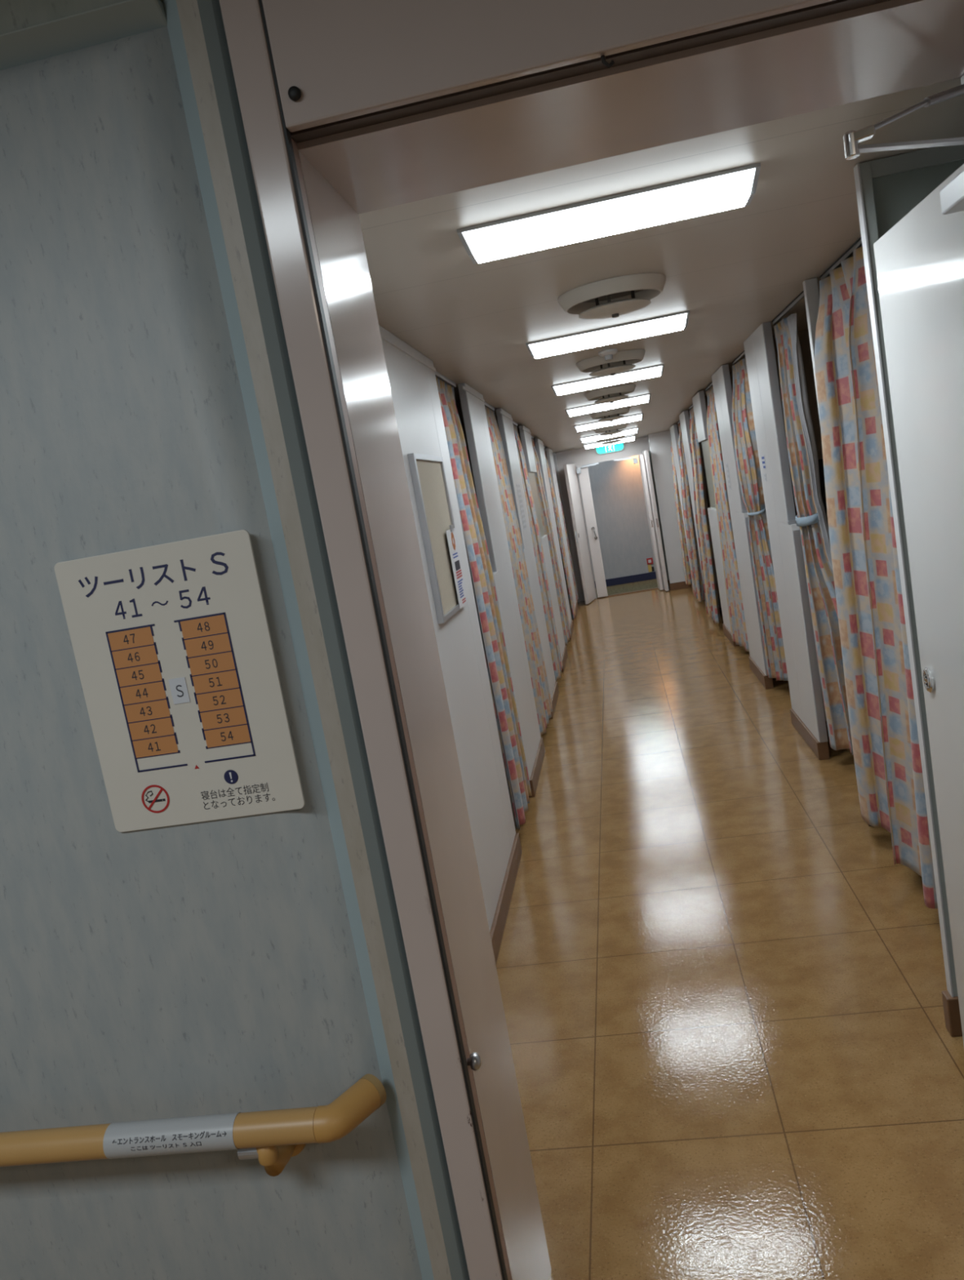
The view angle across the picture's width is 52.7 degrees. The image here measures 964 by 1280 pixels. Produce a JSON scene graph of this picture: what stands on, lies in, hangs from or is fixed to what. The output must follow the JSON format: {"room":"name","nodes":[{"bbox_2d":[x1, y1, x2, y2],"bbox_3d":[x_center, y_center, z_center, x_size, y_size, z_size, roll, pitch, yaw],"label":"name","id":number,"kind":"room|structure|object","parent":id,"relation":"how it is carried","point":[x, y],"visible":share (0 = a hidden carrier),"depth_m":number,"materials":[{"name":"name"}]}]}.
{"room":"ship interior","nodes":[
{"label":"ship interior","id":0,"kind":"room"},
{"bbox_2d":[0,0,422,1279],"bbox_3d":[-1.480,0.351,1.754,2.470,2.700,0.044,-9,8,9],"label":"wall","id":1,"kind":"structure","parent":0,"point":[210,967],"depth_m":1.60,"materials":[{"name":"grey paint"}]},
{"bbox_2d":[0,0,167,70],"bbox_3d":[-1.670,-0.730,1.601,2.470,0.032,0.044,-9,8,9],"label":"trim","id":2,"kind":"structure","parent":1,"relation":"attached to","point":[124,19],"depth_m":1.43,"materials":[{"name":"grey metal"}]},
{"bbox_2d":[53,529,305,831],"bbox_3d":[-0.482,0.074,1.552,0.330,0.452,0.007,-9,8,9],"label":"sign","id":3,"kind":"object","parent":1,"relation":"attached to","point":[172,644],"visible":1,"depth_m":1.55,"materials":[{"name":"white plastic"}]},
{"bbox_2d":[115,598,142,618],"bbox_3d":[-0.562,-0.049,1.540,0.044,0.029,0.001,-9,8,9],"label":"number","id":4,"kind":"object","parent":3,"relation":"in","point":[122,612],"depth_m":1.54,"materials":[{"name":"black paint"}]},
{"bbox_2d":[151,600,168,605],"bbox_3d":[-0.508,-0.058,1.532,0.029,0.009,0.001,-9,8,9],"label":"tilde","id":5,"kind":"object","parent":3,"relation":"in","point":[166,602],"depth_m":1.53,"materials":[{"name":"black paint"}]},
{"bbox_2d":[178,586,210,608],"bbox_3d":[-0.451,-0.066,1.523,0.051,0.029,0.001,-9,8,9],"label":"number","id":6,"kind":"object","parent":3,"relation":"in","point":[203,588],"depth_m":1.52,"materials":[{"name":"black paint"}]},
{"bbox_2d":[0,1073,386,1176],"bbox_3d":[-1.322,0.975,1.757,2.390,0.142,0.123,-9,8,9],"label":"handrail","id":7,"kind":"object","parent":1,"relation":"attached to","point":[272,1137],"visible":1,"depth_m":1.57,"materials":[{"name":"beige plastic"}]},
{"bbox_2d":[163,0,434,1279],"bbox_3d":[-0.256,0.162,1.563,0.043,2.700,0.046,-9,8,9],"label":"trim","id":8,"kind":"structure","parent":1,"relation":"attached to","point":[174,26],"depth_m":1.53,"materials":[{"name":"grey metal"}]},
{"bbox_2d":[289,0,890,142],"bbox_3d":[0.229,-1.052,1.349,1.126,0.438,0.033,-9,8,9],"label":"trim","id":9,"kind":"structure","parent":1,"relation":"attached to","point":[835,6],"depth_m":1.39,"materials":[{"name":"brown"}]},
{"bbox_2d":[455,400,479,506],"bbox_3d":[-0.645,-0.272,6.435,1.668,2.336,0.040,-9,8,9],"label":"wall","id":10,"kind":"structure","parent":0,"point":[458,403],"depth_m":6.17,"materials":[{"name":"white paint"}]},
{"bbox_2d":[378,324,579,931],"bbox_3d":[0.435,-0.706,8.155,0.046,2.337,12.500,-9,8,9],"label":"wall","id":11,"kind":"structure","parent":0,"point":[411,374],"depth_m":4.36,"materials":[{"name":"white paint"}]},
{"bbox_2d":[407,453,468,623],"bbox_3d":[-0.163,-0.414,3.826,0.024,0.623,0.620,-9,8,9],"label":"notice board","id":12,"kind":"object","parent":11,"relation":"attached to","point":[428,477],"visible":0.87,"depth_m":3.72,"materials":[{"name":"fabric"}]},
{"bbox_2d":[445,524,468,608],"bbox_3d":[-0.099,-0.309,4.018,0.008,0.336,0.250,-9,8,9],"label":"poster","id":13,"kind":"object","parent":12,"relation":"attached to","point":[451,535],"visible":1,"depth_m":4.00,"materials":[{"name":"white paper"}]},
{"bbox_2d":[456,568,462,578],"bbox_3d":[-0.095,-0.273,4.024,0.001,0.029,0.140,-9,8,9],"label":"print","id":14,"kind":"object","parent":13,"relation":"on","point":[459,571],"depth_m":4.02,"materials":[{"name":"red"}]},
{"bbox_2d":[457,578,463,598],"bbox_3d":[-0.085,-0.214,4.029,0.001,0.069,0.135,-9,8,9],"label":"print","id":15,"kind":"object","parent":13,"relation":"on","point":[460,581],"depth_m":4.02,"materials":[{"name":"blue"}]},
{"bbox_2d":[489,832,522,965],"bbox_3d":[-0.003,1.185,3.439,0.054,0.100,2.550,-9,8,9],"label":"baseboard","id":16,"kind":"structure","parent":11,"relation":"attached to","point":[497,929],"depth_m":4.03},
{"bbox_2d":[515,483,527,529],"bbox_3d":[0.309,-1.040,7.559,0.002,0.355,0.290,-9,8,9],"label":"notice sheet","id":17,"kind":"object","parent":11,"relation":"attached to","point":[518,488],"visible":1,"depth_m":7.54,"materials":[{"name":"grey paper"}]},
{"bbox_2d":[528,737,545,797],"bbox_3d":[0.325,0.770,5.964,0.052,0.100,0.930,-9,8,9],"label":"baseboard","id":18,"kind":"structure","parent":11,"relation":"attached to","point":[535,776],"depth_m":5.84,"materials":[{"name":"brown wood"}]},
{"bbox_2d":[548,681,559,719],"bbox_3d":[0.558,0.475,7.755,0.052,0.100,0.930,-9,8,9],"label":"baseboard","id":19,"kind":"structure","parent":11,"relation":"attached to","point":[555,693],"depth_m":7.74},
{"bbox_2d":[561,644,568,672],"bbox_3d":[0.791,0.181,9.546,0.052,0.100,0.930,-9,8,9],"label":"baseboard","id":20,"kind":"structure","parent":11,"relation":"attached to","point":[565,654],"depth_m":9.47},
{"bbox_2d":[568,620,573,640],"bbox_3d":[1.024,-0.114,11.338,0.052,0.100,0.930,-9,8,9],"label":"baseboard","id":21,"kind":"structure","parent":11,"relation":"attached to","point":[571,626],"depth_m":11.35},
{"bbox_2d":[574,601,578,617],"bbox_3d":[1.257,-0.408,13.129,0.052,0.100,0.930,-9,8,9],"label":"baseboard","id":22,"kind":"structure","parent":11,"relation":"attached to","point":[576,608],"depth_m":13.09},
{"bbox_2d":[563,462,608,604],"bbox_3d":[1.489,-1.556,14.040,0.724,1.983,0.312,-17,11,-41],"label":"door","id":23,"kind":"structure","parent":11,"relation":"in","point":[570,470],"depth_m":14.10,"materials":[{"name":"grey metal"}]},
{"bbox_2d":[555,435,649,600],"bbox_3d":[1.987,-1.764,14.205,4.900,2.196,0.080,-9,8,9],"label":"wall","id":24,"kind":"structure","parent":0,"point":[639,445],"depth_m":14.12,"materials":[{"name":"grey paint"}]},
{"bbox_2d":[574,452,641,466],"bbox_3d":[1.827,-2.606,14.041,0.990,0.030,0.012,-9,8,9],"label":"trim","id":25,"kind":"structure","parent":24,"relation":"attached to","point":[637,454],"depth_m":14.04,"materials":[{"name":"grey metal"}]},
{"bbox_2d":[595,442,624,454],"bbox_3d":[1.841,-2.763,13.990,0.410,0.135,0.056,-9,8,9],"label":"exit sign","id":26,"kind":"object","parent":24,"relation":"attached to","point":[618,446],"visible":0.84,"depth_m":13.97,"materials":[{"name":"teal plastic"}]},
{"bbox_2d":[596,587,657,598],"bbox_3d":[2.170,-0.698,14.357,0.950,0.012,0.100,-9,8,9],"label":"trim","id":27,"kind":"structure","parent":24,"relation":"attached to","point":[653,588],"depth_m":14.33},
{"bbox_2d":[648,450,669,580],"bbox_3d":[2.526,-1.796,14.146,0.140,1.890,0.050,-9,8,9],"label":"trim","id":28,"kind":"structure","parent":24,"relation":"attached to","point":[649,451],"depth_m":14.11,"materials":[{"name":"white metal"}]},
{"bbox_2d":[576,454,655,581],"bbox_3d":[2.184,-2.199,15.574,5.000,2.600,0.050,-9,8,9],"label":"wall","id":29,"kind":"structure","parent":0,"point":[616,486],"depth_m":15.58,"materials":[{"name":"white paint"}]},
{"bbox_2d":[594,571,656,588],"bbox_3d":[2.393,-0.982,15.712,5.000,0.115,0.020,-9,8,9],"label":"baseboard","id":30,"kind":"structure","parent":29,"relation":"attached to","point":[650,575],"depth_m":15.70,"materials":[{"name":"blue"}]},
{"bbox_2d":[646,557,654,572],"bbox_3d":[2.707,-1.208,15.634,0.095,0.220,0.020,-9,8,9],"label":"sign","id":31,"kind":"object","parent":29,"relation":"attached to","point":[649,561],"visible":1,"depth_m":15.63,"materials":[{"name":"red"}]},
{"bbox_2d":[358,77,963,453],"bbox_3d":[1.034,-1.947,7.924,5.000,0.221,12.600,-9,8,9],"label":"ceiling","id":32,"kind":"structure","parent":0,"point":[735,270],"depth_m":3.02,"materials":[{"name":"paint"}]},
{"bbox_2d":[435,371,456,387],"bbox_3d":[-0.207,-1.310,4.841,0.018,0.019,0.925,-9,8,9],"label":"rail","id":33,"kind":"object","parent":32,"relation":"attached to","point":[437,375],"visible":0.64,"depth_m":4.95,"materials":[{"name":"silver metal"}]},
{"bbox_2d":[435,377,531,830],"bbox_3d":[0.013,-0.194,4.965,0.095,2.244,0.774,-9,8,9],"label":"curtain","id":34,"kind":"object","parent":33,"relation":"hanging from","point":[477,554],"visible":0.77,"depth_m":4.87,"materials":[{"name":"fabric"}]},
{"bbox_2d":[484,402,494,411],"bbox_3d":[0.024,-1.601,6.613,0.018,0.019,0.965,-9,8,9],"label":"rail","id":35,"kind":"object","parent":32,"relation":"attached to","point":[486,404],"visible":0.57,"depth_m":6.78,"materials":[{"name":"silver metal"}]},
{"bbox_2d":[484,406,552,735],"bbox_3d":[0.248,-0.490,6.749,0.093,2.236,0.809,-9,8,9],"label":"curtain","id":36,"kind":"object","parent":35,"relation":"hanging from","point":[538,673],"visible":0.84,"depth_m":6.65,"materials":[{"name":"fabric"}]},
{"bbox_2d":[525,310,689,359],"bbox_3d":[0.562,-1.360,4.352,0.724,0.058,0.158,-9,8,9],"label":"ceiling light","id":37,"kind":"object","parent":32,"relation":"attached to","point":[678,321],"visible":1,"depth_m":4.30,"materials":[{"name":"white plastic"}]},
{"bbox_2d":[551,364,664,395],"bbox_3d":[0.814,-1.678,6.290,0.724,0.058,0.158,-9,8,9],"label":"ceiling light","id":38,"kind":"object","parent":32,"relation":"attached to","point":[654,371],"visible":0.98,"depth_m":6.23,"materials":[{"name":"white plastic"}]},
{"bbox_2d":[564,393,650,417],"bbox_3d":[1.073,-1.994,8.268,0.724,0.058,0.158,-9,8,9],"label":"ceiling light","id":39,"kind":"object","parent":32,"relation":"attached to","point":[643,398],"visible":0.96,"depth_m":8.21,"materials":[{"name":"white plastic"}]},
{"bbox_2d":[598,348,617,360],"bbox_3d":[0.659,-1.482,5.065,0.100,0.047,0.100,-9,8,9],"label":"smoke detector","id":40,"kind":"object","parent":32,"relation":"attached to","point":[608,354],"visible":1,"depth_m":5.04,"materials":[{"name":"white plastic"}]},
{"bbox_2d":[456,162,760,264],"bbox_3d":[0.307,-1.037,2.390,0.724,0.058,0.158,-9,8,9],"label":"ceiling light","id":41,"kind":"object","parent":32,"relation":"attached to","point":[735,188],"visible":1,"depth_m":2.34,"materials":[{"name":"white plastic"}]},
{"bbox_2d":[573,413,643,431],"bbox_3d":[1.327,-2.274,10.182,0.724,0.058,0.158,-9,8,9],"label":"ceiling light","id":42,"kind":"object","parent":32,"relation":"attached to","point":[638,416],"visible":0.91,"depth_m":10.13,"materials":[{"name":"white plastic"}]},
{"bbox_2d":[579,426,638,442],"bbox_3d":[1.565,-2.517,11.950,0.724,0.058,0.158,-9,8,9],"label":"ceiling light","id":43,"kind":"object","parent":32,"relation":"attached to","point":[629,431],"visible":0.91,"depth_m":11.90,"materials":[{"name":"white plastic"}]},
{"bbox_2d":[582,435,635,448],"bbox_3d":[1.755,-2.716,13.374,0.724,0.058,0.158,-9,8,9],"label":"ceiling light","id":44,"kind":"object","parent":32,"relation":"attached to","point":[632,437],"visible":0.88,"depth_m":13.33,"materials":[{"name":"white plastic"}]},
{"bbox_2d":[584,384,635,403],"bbox_3d":[0.960,-1.814,7.240,0.384,0.097,0.384,-9,8,9],"label":"ceiling vent","id":45,"kind":"object","parent":32,"relation":"in","point":[611,394],"visible":1,"depth_m":7.13,"materials":[{"name":"grey plastic"}]},
{"bbox_2d":[590,407,630,422],"bbox_3d":[1.218,-2.117,9.200,0.384,0.097,0.384,-9,8,9],"label":"ceiling vent","id":46,"kind":"object","parent":32,"relation":"in","point":[612,415],"visible":1,"depth_m":9.09,"materials":[{"name":"grey plastic"}]},
{"bbox_2d":[593,423,626,435],"bbox_3d":[1.468,-2.379,11.066,0.384,0.097,0.384,-9,8,9],"label":"ceiling vent","id":47,"kind":"object","parent":32,"relation":"in","point":[611,430],"visible":0.99,"depth_m":10.95,"materials":[{"name":"grey plastic"}]},
{"bbox_2d":[576,349,645,376],"bbox_3d":[0.715,-1.508,5.360,0.384,0.097,0.384,-9,8,9],"label":"ceiling vent","id":48,"kind":"object","parent":32,"relation":"in","point":[622,361],"visible":0.98,"depth_m":5.26,"materials":[{"name":"grey plastic"}]},
{"bbox_2d":[596,435,625,444],"bbox_3d":[1.679,-2.596,12.637,0.384,0.097,0.384,-9,8,9],"label":"ceiling vent","id":49,"kind":"object","parent":32,"relation":"in","point":[615,438],"visible":0.71,"depth_m":12.54,"materials":[{"name":"grey plastic"}]},
{"bbox_2d":[557,272,666,319],"bbox_3d":[0.466,-1.193,3.442,0.384,0.097,0.384,-9,8,9],"label":"ceiling vent","id":50,"kind":"object","parent":32,"relation":"in","point":[613,297],"visible":1,"depth_m":3.35,"materials":[{"name":"beige plastic"}]},
{"bbox_2d":[705,382,712,391],"bbox_3d":[1.915,-2.129,8.075,0.018,0.019,1.060,-9,8,9],"label":"rail","id":51,"kind":"object","parent":32,"relation":"attached to","point":[710,385],"visible":0.54,"depth_m":8.30,"materials":[{"name":"silver metal"}]},
{"bbox_2d":[706,386,749,651],"bbox_3d":[2.092,-1.030,8.266,0.124,2.201,0.726,-9,8,4],"label":"curtain","id":52,"kind":"object","parent":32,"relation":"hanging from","point":[734,597],"visible":0.82,"depth_m":8.33,"materials":[{"name":"fabric"}]},
{"bbox_2d":[731,351,745,364],"bbox_3d":[1.690,-1.848,6.281,0.018,0.019,1.060,-9,8,9],"label":"rail","id":53,"kind":"object","parent":32,"relation":"attached to","point":[742,354],"visible":0.61,"depth_m":6.46,"materials":[{"name":"silver metal"}]},
{"bbox_2d":[732,357,788,680],"bbox_3d":[1.915,-0.786,6.669,0.170,2.206,0.425,-12,8,-14],"label":"curtain","id":54,"kind":"object","parent":53,"relation":"hanging from","point":[747,458],"visible":0.85,"depth_m":6.72,"materials":[{"name":"fabric"}]},
{"bbox_2d":[772,290,804,324],"bbox_3d":[1.438,-1.552,4.503,0.018,0.019,1.040,-9,8,9],"label":"rail","id":55,"kind":"object","parent":32,"relation":"attached to","point":[801,295],"visible":0.64,"depth_m":4.56,"materials":[{"name":"silver metal"}]},
{"bbox_2d":[773,312,853,755],"bbox_3d":[1.737,-0.487,4.779,0.156,2.206,0.633,-13,8,-20],"label":"curtain","id":56,"kind":"object","parent":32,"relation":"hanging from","point":[811,520],"visible":0.69,"depth_m":4.93,"materials":[{"name":"fabric"}]},
{"bbox_2d":[819,236,862,279],"bbox_3d":[1.274,-1.334,3.165,0.018,0.019,1.550,-9,8,9],"label":"rail","id":57,"kind":"object","parent":32,"relation":"attached to","point":[858,243],"visible":0.25,"depth_m":3.55,"materials":[{"name":"silver metal"}]},
{"bbox_3d":[0.259,-1.884,8.405,0.018,0.019,0.965,-9,8,9],"label":"rail","id":58,"kind":"object","parent":32,"relation":"attached to","visible":0},
{"bbox_2d":[513,424,563,680],"bbox_3d":[0.482,-0.775,8.533,0.096,2.231,0.813,-9,8,9],"label":"curtain","id":59,"kind":"object","parent":58,"relation":"hanging from","point":[534,525],"visible":0.62,"depth_m":8.43,"materials":[{"name":"fabric"}]},
{"bbox_3d":[0.498,-2.141,10.202,0.018,0.019,0.965,-9,8,9],"label":"rail","id":60,"kind":"object","parent":32,"relation":"attached to","visible":0},
{"bbox_2d":[531,438,571,644],"bbox_3d":[0.716,-1.052,10.316,0.092,2.186,0.823,-9,8,9],"label":"curtain","id":61,"kind":"object","parent":60,"relation":"hanging from","point":[546,520],"visible":0.66,"depth_m":10.19,"materials":[{"name":"fabric"}]},
{"bbox_3d":[0.969,-2.633,13.720,0.018,0.019,0.810,-9,8,9],"label":"rail","id":62,"kind":"object","parent":32,"relation":"attached to","visible":0},
{"bbox_2d":[554,465,579,601],"bbox_3d":[1.170,-1.586,13.832,0.088,2.098,0.668,-9,8,9],"label":"curtain","id":63,"kind":"object","parent":62,"relation":"hanging from","point":[574,576],"visible":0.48,"depth_m":13.88,"materials":[{"name":"fabric"}]},
{"bbox_3d":[2.589,-2.850,13.192,0.018,0.019,0.440,-9,8,9],"label":"rail","id":64,"kind":"object","parent":32,"relation":"attached to","visible":0},
{"bbox_2d":[671,442,692,585],"bbox_3d":[2.722,-1.802,13.364,0.140,2.093,0.376,-9,8,9],"label":"curtain","id":65,"kind":"object","parent":64,"relation":"hanging from","point":[678,508],"visible":0.65,"depth_m":13.30,"materials":[{"name":"fabric"}]},
{"bbox_3d":[0.739,-2.388,11.999,0.018,0.019,0.965,-9,8,9],"label":"rail","id":66,"kind":"object","parent":32,"relation":"attached to","visible":0},
{"bbox_2d":[543,448,575,620],"bbox_3d":[0.951,-1.319,12.107,0.095,2.144,0.831,-9,8,9],"label":"curtain","id":67,"kind":"object","parent":66,"relation":"hanging from","point":[571,605],"visible":0.48,"depth_m":12.00,"materials":[{"name":"fabric"}]},
{"bbox_3d":[2.141,-2.381,9.849,0.018,0.019,0.930,-9,8,9],"label":"rail","id":68,"kind":"object","parent":32,"relation":"attached to","visible":0},
{"bbox_2d":[688,407,720,623],"bbox_3d":[2.276,-1.291,10.016,0.149,2.174,0.839,-9,8,9],"label":"curtain","id":69,"kind":"object","parent":68,"relation":"hanging from","point":[705,544],"visible":0.99,"depth_m":9.82,"materials":[{"name":"fabric"}]},
{"bbox_3d":[2.382,-2.627,11.642,0.018,0.019,0.920,-9,8,9],"label":"rail","id":70,"kind":"object","parent":32,"relation":"attached to","visible":0},
{"bbox_2d":[677,423,704,601],"bbox_3d":[2.514,-1.562,11.807,0.150,2.125,0.827,-9,8,9],"label":"curtain","id":71,"kind":"object","parent":70,"relation":"hanging from","point":[692,546],"visible":0.78,"depth_m":11.62,"materials":[{"name":"fabric"}]},
{"bbox_2d":[648,430,685,583],"bbox_3d":[2.641,-1.852,13.626,0.320,2.104,0.040,-9,8,9],"label":"wall","id":72,"kind":"structure","parent":0,"point":[660,443],"depth_m":13.60,"materials":[{"name":"white paint"}]},
{"bbox_2d":[613,450,668,591],"bbox_3d":[2.266,-1.665,13.859,0.480,1.978,0.504,-9,8,9],"label":"door","id":73,"kind":"structure","parent":72,"relation":"in","point":[644,460],"depth_m":13.74,"materials":[{"name":"grey metal"}]},
{"bbox_2d":[669,581,692,591],"bbox_3d":[2.824,-0.775,13.771,0.330,0.100,0.055,-9,8,9],"label":"baseboard","id":74,"kind":"structure","parent":72,"relation":"attached to","point":[679,585],"depth_m":13.75,"materials":[{"name":"brown wood"}]},
{"bbox_2d":[688,413,721,607],"bbox_3d":[3.251,-1.586,11.135,1.553,2.263,0.035,-9,8,9],"label":"wall","id":75,"kind":"structure","parent":0,"point":[705,478],"depth_m":11.19,"materials":[{"name":"white paint"}]},
{"bbox_2d":[704,395,707,410],"bbox_3d":[3.014,-1.313,9.341,1.553,2.307,0.035,-9,8,9],"label":"wall","id":76,"kind":"structure","parent":0,"point":[705,397],"depth_m":9.28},
{"bbox_2d":[496,578,963,1279],"bbox_3d":[1.184,0.536,7.086,6.000,0.050,18.400,-9,8,9],"label":"floor","id":77,"kind":"structure","parent":0,"point":[735,1056],"depth_m":3.14,"materials":[{"name":"tile"}]},
{"bbox_2d":[729,371,733,391],"bbox_3d":[2.779,-1.030,7.549,1.553,2.330,0.035,-9,8,9],"label":"wall","id":78,"kind":"structure","parent":0,"point":[731,373],"depth_m":7.48,"materials":[{"name":"grey paint"}]},
{"bbox_2d":[670,321,827,742],"bbox_3d":[2.171,-1.193,9.072,0.051,2.237,8.126,-9,8,9],"label":"wall","id":79,"kind":"structure","parent":0,"point":[784,535],"depth_m":5.64,"materials":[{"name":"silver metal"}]},
{"bbox_2d":[725,462,731,489],"bbox_3d":[1.882,-1.249,7.427,0.002,0.200,0.140,-9,8,9],"label":"sticker","id":80,"kind":"object","parent":79,"relation":"attached to","point":[726,464],"visible":1,"depth_m":7.41,"materials":[{"name":"grey paper"}]},
{"bbox_2d":[722,623,739,647],"bbox_3d":[2.366,-0.053,9.237,0.057,0.100,0.800,-9,8,9],"label":"baseboard","id":81,"kind":"structure","parent":79,"relation":"attached to","point":[726,632],"depth_m":9.18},
{"bbox_2d":[748,656,773,688],"bbox_3d":[2.133,0.242,7.446,0.057,0.100,0.800,-9,8,9],"label":"baseboard","id":82,"kind":"structure","parent":79,"relation":"attached to","point":[767,682],"depth_m":7.23,"materials":[{"name":"brown wood"}]},
{"bbox_2d":[760,455,766,469],"bbox_3d":[1.641,-1.034,5.665,0.002,0.080,0.120,-9,8,9],"label":"sticker","id":83,"kind":"object","parent":79,"relation":"attached to","point":[763,461],"visible":1,"depth_m":5.66,"materials":[{"name":"grey paper"}]},
{"bbox_2d":[763,473,766,481],"bbox_3d":[1.659,-0.952,5.697,0.002,0.045,0.080,-9,8,9],"label":"sticker","id":84,"kind":"object","parent":79,"relation":"attached to","point":[764,474],"visible":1,"depth_m":5.69,"materials":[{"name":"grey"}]},
{"bbox_2d":[790,708,830,759],"bbox_3d":[1.900,0.536,5.655,0.057,0.100,0.800,-9,8,9],"label":"baseboard","id":85,"kind":"structure","parent":79,"relation":"attached to","point":[821,751],"depth_m":5.46,"materials":[{"name":"brown wood"}]},
{"bbox_2d":[773,328,828,720],"bbox_3d":[2.545,-0.738,5.757,1.553,2.336,0.035,-9,8,9],"label":"wall","id":86,"kind":"structure","parent":0,"point":[803,335],"depth_m":5.70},
{"bbox_2d":[788,456,826,518],"bbox_3d":[1.995,-0.790,5.782,0.300,0.580,0.028,-9,8,9],"label":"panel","id":87,"kind":"object","parent":86,"relation":"attached to","point":[820,461],"visible":0.04,"depth_m":5.75,"materials":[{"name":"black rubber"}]},
{"bbox_2d":[802,275,871,826],"bbox_3d":[2.289,-0.446,4.010,1.612,2.336,0.051,-9,8,9],"label":"wall","id":88,"kind":"structure","parent":0,"point":[811,286],"depth_m":3.96,"materials":[{"name":"white paint"}]},
{"bbox_2d":[814,246,937,908],"bbox_3d":[1.417,-0.216,3.343,0.167,2.230,1.462,-9,8,9],"label":"curtain","id":89,"kind":"object","parent":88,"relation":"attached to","point":[879,690],"visible":0.51,"depth_m":3.60,"materials":[{"name":"fabric"}]},
{"bbox_2d":[853,144,963,1036],"bbox_3d":[1.990,-0.170,2.436,1.800,2.336,0.050,-9,8,9],"label":"door frame","id":90,"kind":"structure","parent":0,"point":[888,188],"depth_m":2.47,"materials":[{"name":"grey metal"}]},
{"bbox_2d":[843,74,963,1045],"bbox_3d":[0.929,0.114,1.983,0.298,2.232,0.991,-9,8,9],"label":"door","id":91,"kind":"structure","parent":90,"relation":"in","point":[919,261],"depth_m":2.16,"materials":[{"name":"paint"}]},
{"bbox_3d":[-1.406,0.307,1.968,2.563,2.700,0.405,-9,8,9],"label":"wall","id":92,"kind":"structure","parent":0,"visible":0},
{"bbox_2d":[176,0,451,1279],"bbox_3d":[-0.229,0.158,1.559,0.030,2.700,0.046,-9,8,9],"label":"trim","id":93,"kind":"structure","parent":92,"relation":"attached to","point":[188,10],"depth_m":1.51,"materials":[{"name":"grey metal"}]},
{"bbox_2d":[196,0,470,1279],"bbox_3d":[-0.198,0.153,1.554,0.033,2.700,0.046,-9,8,9],"label":"trim","id":94,"kind":"structure","parent":92,"relation":"attached to","point":[214,32],"depth_m":1.51,"materials":[{"name":"grey metal"}]},
{"bbox_2d":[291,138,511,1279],"bbox_3d":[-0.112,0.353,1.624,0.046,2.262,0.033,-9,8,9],"label":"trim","id":95,"kind":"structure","parent":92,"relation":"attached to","point":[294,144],"depth_m":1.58,"materials":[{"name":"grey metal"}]},
{"bbox_2d":[297,150,551,1279],"bbox_3d":[-0.086,0.326,1.819,0.046,2.252,0.365,-9,8,9],"label":"trim","id":96,"kind":"structure","parent":92,"relation":"attached to","point":[336,225],"depth_m":1.77,"materials":[{"name":"paint"}]},
{"bbox_2d":[466,1052,481,1071],"bbox_3d":[-0.013,0.722,1.665,0.024,0.030,0.030,-9,8,9],"label":"door stop","id":97,"kind":"object","parent":92,"relation":"attached to","point":[474,1061],"visible":1,"depth_m":1.66,"materials":[{"name":"silver metal"}]},
{"bbox_2d":[290,0,963,213],"bbox_3d":[0.232,-1.076,1.548,1.172,0.448,0.365,-9,8,9],"label":"trim","id":98,"kind":"structure","parent":92,"relation":"attached to","point":[891,46],"depth_m":1.54,"materials":[{"name":"paint"}]},
{"bbox_3d":[2.370,-0.271,1.358,1.700,2.700,0.450,-9,8,9],"label":"wall","id":99,"kind":"structure","parent":0,"visible":0},
{"bbox_2d":[288,85,301,101],"bbox_3d":[-0.265,-0.772,1.374,0.019,0.019,0.010,-9,8,9],"label":"screw","id":100,"kind":"object","parent":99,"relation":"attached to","point":[294,92],"visible":1,"depth_m":1.37,"materials":[{"name":"black metal"}]},
{"bbox_2d":[218,0,507,1279],"bbox_3d":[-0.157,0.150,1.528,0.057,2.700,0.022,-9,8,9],"label":"trim","id":101,"kind":"structure","parent":99,"relation":"attached to","point":[242,20],"depth_m":1.49,"materials":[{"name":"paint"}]},
{"bbox_2d":[262,0,835,132],"bbox_3d":[0.500,-1.078,1.240,1.675,0.451,0.022,-9,8,9],"label":"trim","id":102,"kind":"structure","parent":99,"relation":"attached to","point":[347,59],"depth_m":1.34,"materials":[{"name":"paint"}]},
{"bbox_2d":[600,55,614,68],"bbox_3d":[0.169,-0.799,1.333,0.019,0.034,0.014,-3,11,42],"label":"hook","id":103,"kind":"object","parent":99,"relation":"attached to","point":[604,62],"visible":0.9,"depth_m":1.33,"materials":[{"name":"black"}]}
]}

